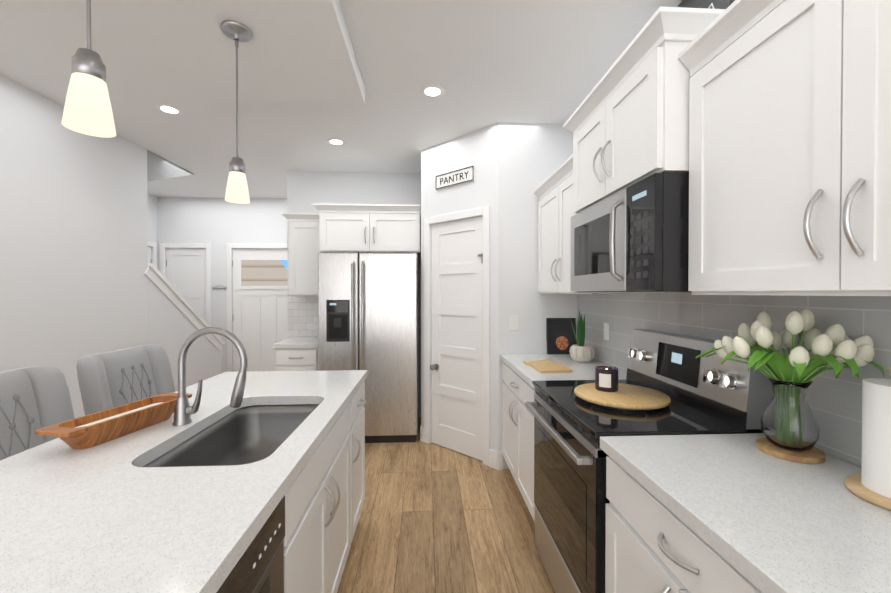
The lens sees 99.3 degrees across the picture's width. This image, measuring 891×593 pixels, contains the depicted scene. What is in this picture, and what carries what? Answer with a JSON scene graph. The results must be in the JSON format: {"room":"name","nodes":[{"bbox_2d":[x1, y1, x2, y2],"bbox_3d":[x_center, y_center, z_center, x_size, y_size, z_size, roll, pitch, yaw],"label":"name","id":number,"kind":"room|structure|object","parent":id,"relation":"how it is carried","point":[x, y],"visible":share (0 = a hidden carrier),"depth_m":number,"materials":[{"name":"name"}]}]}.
{"room":"kitchen","nodes":[
{"label":"kitchen","id":0,"kind":"room"},
{"bbox_2d":[0,74,224,417],"bbox_3d":[-2.722,0.019,1.016,0.180,2.740,7.679,0,1,-3],"label":"wall","id":1,"kind":"structure","parent":0,"point":[73,245],"depth_m":2.83,"materials":[{"name":"white paint"}]},
{"bbox_2d":[147,194,157,268],"bbox_3d":[-4.035,-0.013,4.313,0.138,2.740,2.000,0,1,-3],"label":"wall","id":2,"kind":"structure","parent":0,"point":[152,231],"depth_m":5.21,"materials":[{"name":"white paint"}]},
{"bbox_2d":[157,197,287,372],"bbox_3d":[-2.864,-0.023,5.405,2.350,2.740,0.178,0,1,-3],"label":"wall","id":3,"kind":"structure","parent":0,"point":[236,250],"depth_m":5.37,"materials":[{"name":"white paint"}]},
{"bbox_2d":[96,0,364,103],"bbox_3d":[-0.885,-1.285,-0.147,0.990,0.109,5.188,0,1,-3],"label":"ceiling","id":4,"kind":"structure","parent":0,"point":[301,51],"depth_m":1.89,"materials":[{"name":"white paint"}]},
{"bbox_2d":[61,0,115,137],"bbox_3d":[-0.939,-0.841,0.995,0.132,0.800,0.132,0,1,-3],"label":"pendant light","id":5,"kind":"object","parent":4,"relation":"hanging from","point":[87,109],"visible":1,"depth_m":0.97,"materials":[{"name":"white glass"}]},
{"bbox_2d":[220,20,251,203],"bbox_3d":[-0.979,-0.848,1.779,0.132,0.800,0.132,0,1,-3],"label":"pendant light","id":6,"kind":"object","parent":4,"relation":"hanging from","point":[237,191],"visible":1,"depth_m":1.76,"materials":[{"name":"white glass"}]},
{"bbox_2d":[0,0,682,198],"bbox_3d":[-1.355,-1.405,1.384,5.350,0.100,8.500,0,1,-3],"label":"ceiling","id":7,"kind":"structure","parent":0,"point":[483,63],"depth_m":2.40,"materials":[{"name":"white paint"}]},
{"bbox_2d":[155,104,182,114],"bbox_3d":[-2.022,-1.366,2.772,0.164,0.004,0.164,0,1,-3],"label":"recessed light","id":8,"kind":"object","parent":7,"relation":"in","point":[168,109],"visible":1,"depth_m":2.76,"materials":[{"name":"white plastic"}]},
{"bbox_2d":[327,138,345,145],"bbox_3d":[-0.972,-1.371,3.367,0.164,0.004,0.164,0,1,-3],"label":"recessed light","id":9,"kind":"object","parent":7,"relation":"in","point":[335,142],"visible":1,"depth_m":3.37,"materials":[{"name":"white"}]},
{"bbox_2d":[420,85,444,97],"bbox_3d":[-0.087,-1.363,2.521,0.164,0.004,0.164,0,1,-3],"label":"recessed light","id":10,"kind":"object","parent":7,"relation":"in","point":[432,91],"visible":1,"depth_m":2.52,"materials":[{"name":"white plastic"}]},
{"bbox_2d":[287,171,420,416],"bbox_3d":[-0.379,-0.013,4.312,2.740,2.740,0.120,0,1,-3],"label":"wall","id":11,"kind":"structure","parent":0,"point":[306,190],"depth_m":4.21,"materials":[{"name":"white paint"}]},
{"bbox_2d":[281,213,318,295],"bbox_3d":[-1.427,-0.427,3.999,0.469,0.835,0.370,0,1,-3],"label":"upper cabinet","id":12,"kind":"object","parent":11,"relation":"attached to","point":[303,240],"visible":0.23,"depth_m":3.86,"materials":[{"name":"white wood"}]},
{"bbox_2d":[288,295,317,336],"bbox_3d":[-1.482,0.215,4.192,0.515,0.454,0.008,0,1,-3],"label":"wall tile","id":13,"kind":"structure","parent":11,"relation":"attached to","point":[302,316],"depth_m":4.18,"materials":[{"name":"white tile"}]},
{"bbox_2d":[312,203,420,257],"bbox_3d":[-0.765,-0.654,3.899,1.012,0.450,0.646,0,1,-3],"label":"upper cabinet","id":14,"kind":"object","parent":11,"relation":"attached to","point":[369,228],"visible":1,"depth_m":3.62,"materials":[{"name":"white wood"}]},
{"bbox_2d":[337,417,554,592],"bbox_3d":[-1.355,1.415,1.411,5.350,0.060,8.500,0,1,-3],"label":"floor","id":15,"kind":"structure","parent":0,"point":[435,518],"depth_m":2.24,"materials":[{"name":"brown wood"}]},
{"bbox_2d":[0,364,74,459],"bbox_3d":[-1.429,0.838,1.391,0.619,1.095,0.516,0,1,-3],"label":"chair","id":16,"kind":"object","parent":15,"relation":"on","point":[33,398],"visible":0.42,"depth_m":1.49,"materials":[{"name":"grey fabric"}]},
{"bbox_2d":[76,344,174,414],"bbox_3d":[-1.462,0.832,2.030,0.619,1.095,0.516,0,1,-3],"label":"chair","id":17,"kind":"object","parent":15,"relation":"on","point":[111,379],"visible":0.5,"depth_m":1.95,"materials":[{"name":"grey fabric"}]},
{"bbox_2d":[212,378,365,592],"bbox_3d":[-0.734,0.948,1.308,0.660,0.876,2.040,0,1,-3],"label":"kitchen island","id":18,"kind":"object","parent":15,"relation":"on","point":[303,545],"depth_m":1.30,"materials":[{"name":"white wood"}]},
{"bbox_2d":[0,371,283,533],"bbox_3d":[-1.106,0.491,1.290,0.375,0.040,2.090,0,1,-3],"label":"island countertop","id":19,"kind":"structure","parent":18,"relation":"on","point":[32,479],"depth_m":1.11,"materials":[{"name":"white stone"}]},
{"bbox_2d":[35,393,191,448],"bbox_3d":[-1.115,0.432,1.320,0.132,0.076,0.440,0,1,11],"label":"dough bowl","id":20,"kind":"object","parent":19,"relation":"on","point":[95,429],"visible":0.9,"depth_m":1.26,"materials":[{"name":"brown wood"}]},
{"bbox_2d":[172,327,247,425],"bbox_3d":[-0.866,0.290,1.400,0.276,0.357,0.071,0,1,-3],"label":"faucet","id":21,"kind":"object","parent":19,"relation":"on","point":[184,410],"visible":1,"depth_m":1.38,"materials":[{"name":"silver metal"}]},
{"bbox_2d":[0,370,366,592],"bbox_3d":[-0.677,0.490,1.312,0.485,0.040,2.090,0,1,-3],"label":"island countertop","id":22,"kind":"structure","parent":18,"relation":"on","point":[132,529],"depth_m":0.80,"materials":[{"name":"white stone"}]},
{"bbox_2d":[140,402,319,465],"bbox_3d":[-0.730,0.605,1.415,0.440,0.215,0.770,0,1,-3],"label":"sink","id":23,"kind":"object","parent":22,"relation":"in","point":[249,432],"depth_m":1.67,"materials":[{"name":"grey metal"}]},
{"bbox_2d":[273,337,317,370],"bbox_3d":[-1.427,0.904,3.872,0.430,0.915,0.651,0,1,-3],"label":"base cabinet","id":24,"kind":"object","parent":15,"relation":"on","point":[297,354],"visible":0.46,"depth_m":3.59,"materials":[{"name":"white wood"}]},
{"bbox_2d":[318,252,417,442],"bbox_3d":[-0.734,0.477,3.821,0.910,1.770,0.791,0,1,-3],"label":"fridge","id":25,"kind":"object","parent":15,"relation":"on","point":[368,312],"visible":0.69,"depth_m":3.50,"materials":[{"name":"grey metal"}]},
{"bbox_2d":[500,354,626,521],"bbox_3d":[0.753,0.917,2.542,0.646,0.915,0.947,0,1,-3],"label":"base cabinet","id":26,"kind":"object","parent":15,"relation":"on","point":[519,376],"visible":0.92,"depth_m":2.46,"materials":[{"name":"white wood"}]},
{"bbox_2d":[523,360,572,372],"bbox_3d":[0.653,0.452,2.457,0.200,0.014,0.340,0,1,-7],"label":"cutting board","id":27,"kind":"object","parent":26,"relation":"on","point":[545,366],"visible":1,"depth_m":2.41,"materials":[{"name":"brown wood"}]},
{"bbox_2d":[546,318,576,353],"bbox_3d":[0.919,0.314,3.005,0.233,0.286,0.060,0,1,-3],"label":"cookbook","id":28,"kind":"object","parent":26,"relation":"on","point":[560,338],"visible":0.83,"depth_m":2.99,"materials":[{"name":"black"}]},
{"bbox_2d":[569,310,594,362],"bbox_3d":[0.963,0.273,2.671,0.172,0.368,0.166,0,1,-3],"label":"plant pot","id":29,"kind":"object","parent":26,"relation":"on","point":[580,351],"visible":1,"depth_m":2.62,"materials":[{"name":"beige ceramic"}]},
{"bbox_2d":[525,329,772,592],"bbox_3d":[0.779,0.782,1.682,0.680,1.200,0.765,0,1,-3],"label":"range","id":30,"kind":"object","parent":15,"relation":"on","point":[709,395],"visible":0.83,"depth_m":1.51,"materials":[{"name":"metal"}]},
{"bbox_2d":[574,366,670,410],"bbox_3d":[0.774,0.391,1.676,0.386,0.130,0.386,0,1,-3],"label":"board","id":31,"kind":"object","parent":30,"relation":"on","point":[606,389],"visible":1,"depth_m":1.65,"materials":[{"name":"beige wood"}]},
{"bbox_2d":[605,457,755,592],"bbox_3d":[0.857,0.954,0.880,0.605,0.874,0.830,0,1,-3],"label":"base cabinet","id":32,"kind":"object","parent":15,"relation":"on","point":[647,550],"depth_m":1.01,"materials":[{"name":"white wood"}]},
{"bbox_2d":[600,433,890,592],"bbox_3d":[0.895,0.503,0.030,0.621,0.040,2.528,0,1,-3],"label":"countertop","id":33,"kind":"structure","parent":32,"relation":"on","point":[785,526],"depth_m":0.85,"materials":[{"name":"white stone"}]},
{"bbox_2d":[696,309,883,463],"bbox_3d":[0.988,0.255,1.127,0.298,0.433,0.336,0,1,-3],"label":"tulip vase","id":34,"kind":"object","parent":33,"relation":"on","point":[790,427],"visible":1,"depth_m":1.10,"materials":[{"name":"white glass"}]},
{"bbox_2d":[844,366,890,510],"bbox_3d":[1.062,0.306,0.879,0.188,0.335,0.188,0,1,-3],"label":"paper towel","id":35,"kind":"object","parent":33,"relation":"on","point":[871,483],"visible":1,"depth_m":0.88,"materials":[{"name":"white paper"}]},
{"bbox_2d":[420,123,499,469],"bbox_3d":[0.114,-0.003,3.295,0.892,2.740,0.158,0,1,42],"label":"wall","id":36,"kind":"structure","parent":0,"point":[459,318],"depth_m":3.27,"materials":[{"name":"white paint"}]},
{"bbox_2d":[436,166,474,189],"bbox_3d":[0.077,-1.023,3.276,0.430,0.120,0.021,0,1,42],"label":"sign","id":37,"kind":"object","parent":36,"relation":"attached to","point":[470,174],"visible":0.92,"depth_m":3.25,"materials":[{"name":"white wood"}]},
{"bbox_2d":[440,171,467,184],"bbox_3d":[0.074,-1.022,3.268,0.325,0.058,0.002,0,1,42],"label":"lettering","id":38,"kind":"object","parent":37,"relation":"attached to","point":[453,177],"visible":1,"depth_m":3.27,"materials":[{"name":"black paint"}]},
{"bbox_2d":[499,122,576,468],"bbox_3d":[0.737,-0.001,3.058,0.640,2.740,0.100,0,1,-3],"label":"wall","id":39,"kind":"structure","parent":0,"point":[533,157],"depth_m":3.00,"materials":[{"name":"white paint"}]},
{"bbox_2d":[497,451,502,469],"bbox_3d":[0.428,1.300,2.996,0.045,0.140,0.014,0,1,-3],"label":"baseboard","id":40,"kind":"structure","parent":39,"relation":"attached to","point":[501,461],"depth_m":2.99,"materials":[{"name":"white wood"}]},
{"bbox_2d":[509,315,518,330],"bbox_3d":[0.543,0.210,2.994,0.075,0.120,0.010,0,1,-3],"label":"switch plate","id":41,"kind":"object","parent":39,"relation":"attached to","point":[513,322],"visible":1,"depth_m":2.99,"materials":[{"name":"white plastic"}]},
{"bbox_2d":[592,359,861,467],"bbox_3d":[1.231,0.020,0.865,0.120,2.740,7.170,0,1,-3],"label":"wall","id":42,"kind":"structure","parent":0,"point":[761,429],"depth_m":1.12,"materials":[{"name":"white paint"}]},
{"bbox_2d":[534,154,645,293],"bbox_3d":[0.898,-0.424,2.535,0.366,0.813,0.948,0,1,-3],"label":"upper cabinet","id":43,"kind":"object","parent":42,"relation":"attached to","point":[553,192],"visible":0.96,"depth_m":2.57,"materials":[{"name":"white wood"}]},
{"bbox_2d":[563,7,725,213],"bbox_3d":[0.895,-0.688,1.672,0.462,0.510,0.868,0,1,-3],"label":"upper cabinet","id":44,"kind":"object","parent":42,"relation":"attached to","point":[626,123],"visible":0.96,"depth_m":1.40,"materials":[{"name":"white wood"}]},
{"bbox_2d":[570,171,691,292],"bbox_3d":[0.885,-0.223,1.677,0.480,0.414,0.758,0,1,-3],"label":"microwave","id":45,"kind":"object","parent":44,"relation":"attached to","point":[633,238],"visible":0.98,"depth_m":1.40,"materials":[{"name":"black plastic"}]},
{"bbox_2d":[677,0,734,8],"bbox_3d":[1.056,-1.145,1.561,0.107,0.396,0.420,0,1,-3],"label":"decor","id":46,"kind":"object","parent":44,"relation":"on","point":[717,4],"visible":0.15,"depth_m":1.52,"materials":[{"name":"grey"}]},
{"bbox_2d":[577,293,890,466],"bbox_3d":[1.165,0.232,0.903,0.008,0.484,4.249,0,1,-3],"label":"tile backsplash","id":47,"kind":"structure","parent":42,"relation":"attached to","point":[834,404],"depth_m":1.29,"materials":[{"name":"grey tile"}]},
{"bbox_2d":[604,323,608,340],"bbox_3d":[1.073,0.234,2.527,0.008,0.116,0.072,0,1,-3],"label":"electrical outlet plate","id":48,"kind":"object","parent":47,"relation":"attached to","point":[606,331],"visible":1,"depth_m":2.49,"materials":[{"name":"white plastic"}]},
{"bbox_2d":[678,0,890,295],"bbox_3d":[1.008,-0.408,0.780,0.327,0.814,1.030,0,1,-3],"label":"upper cabinet","id":49,"kind":"object","parent":42,"relation":"attached to","point":[789,147],"depth_m":0.92,"materials":[{"name":"white wood"}]}
]}

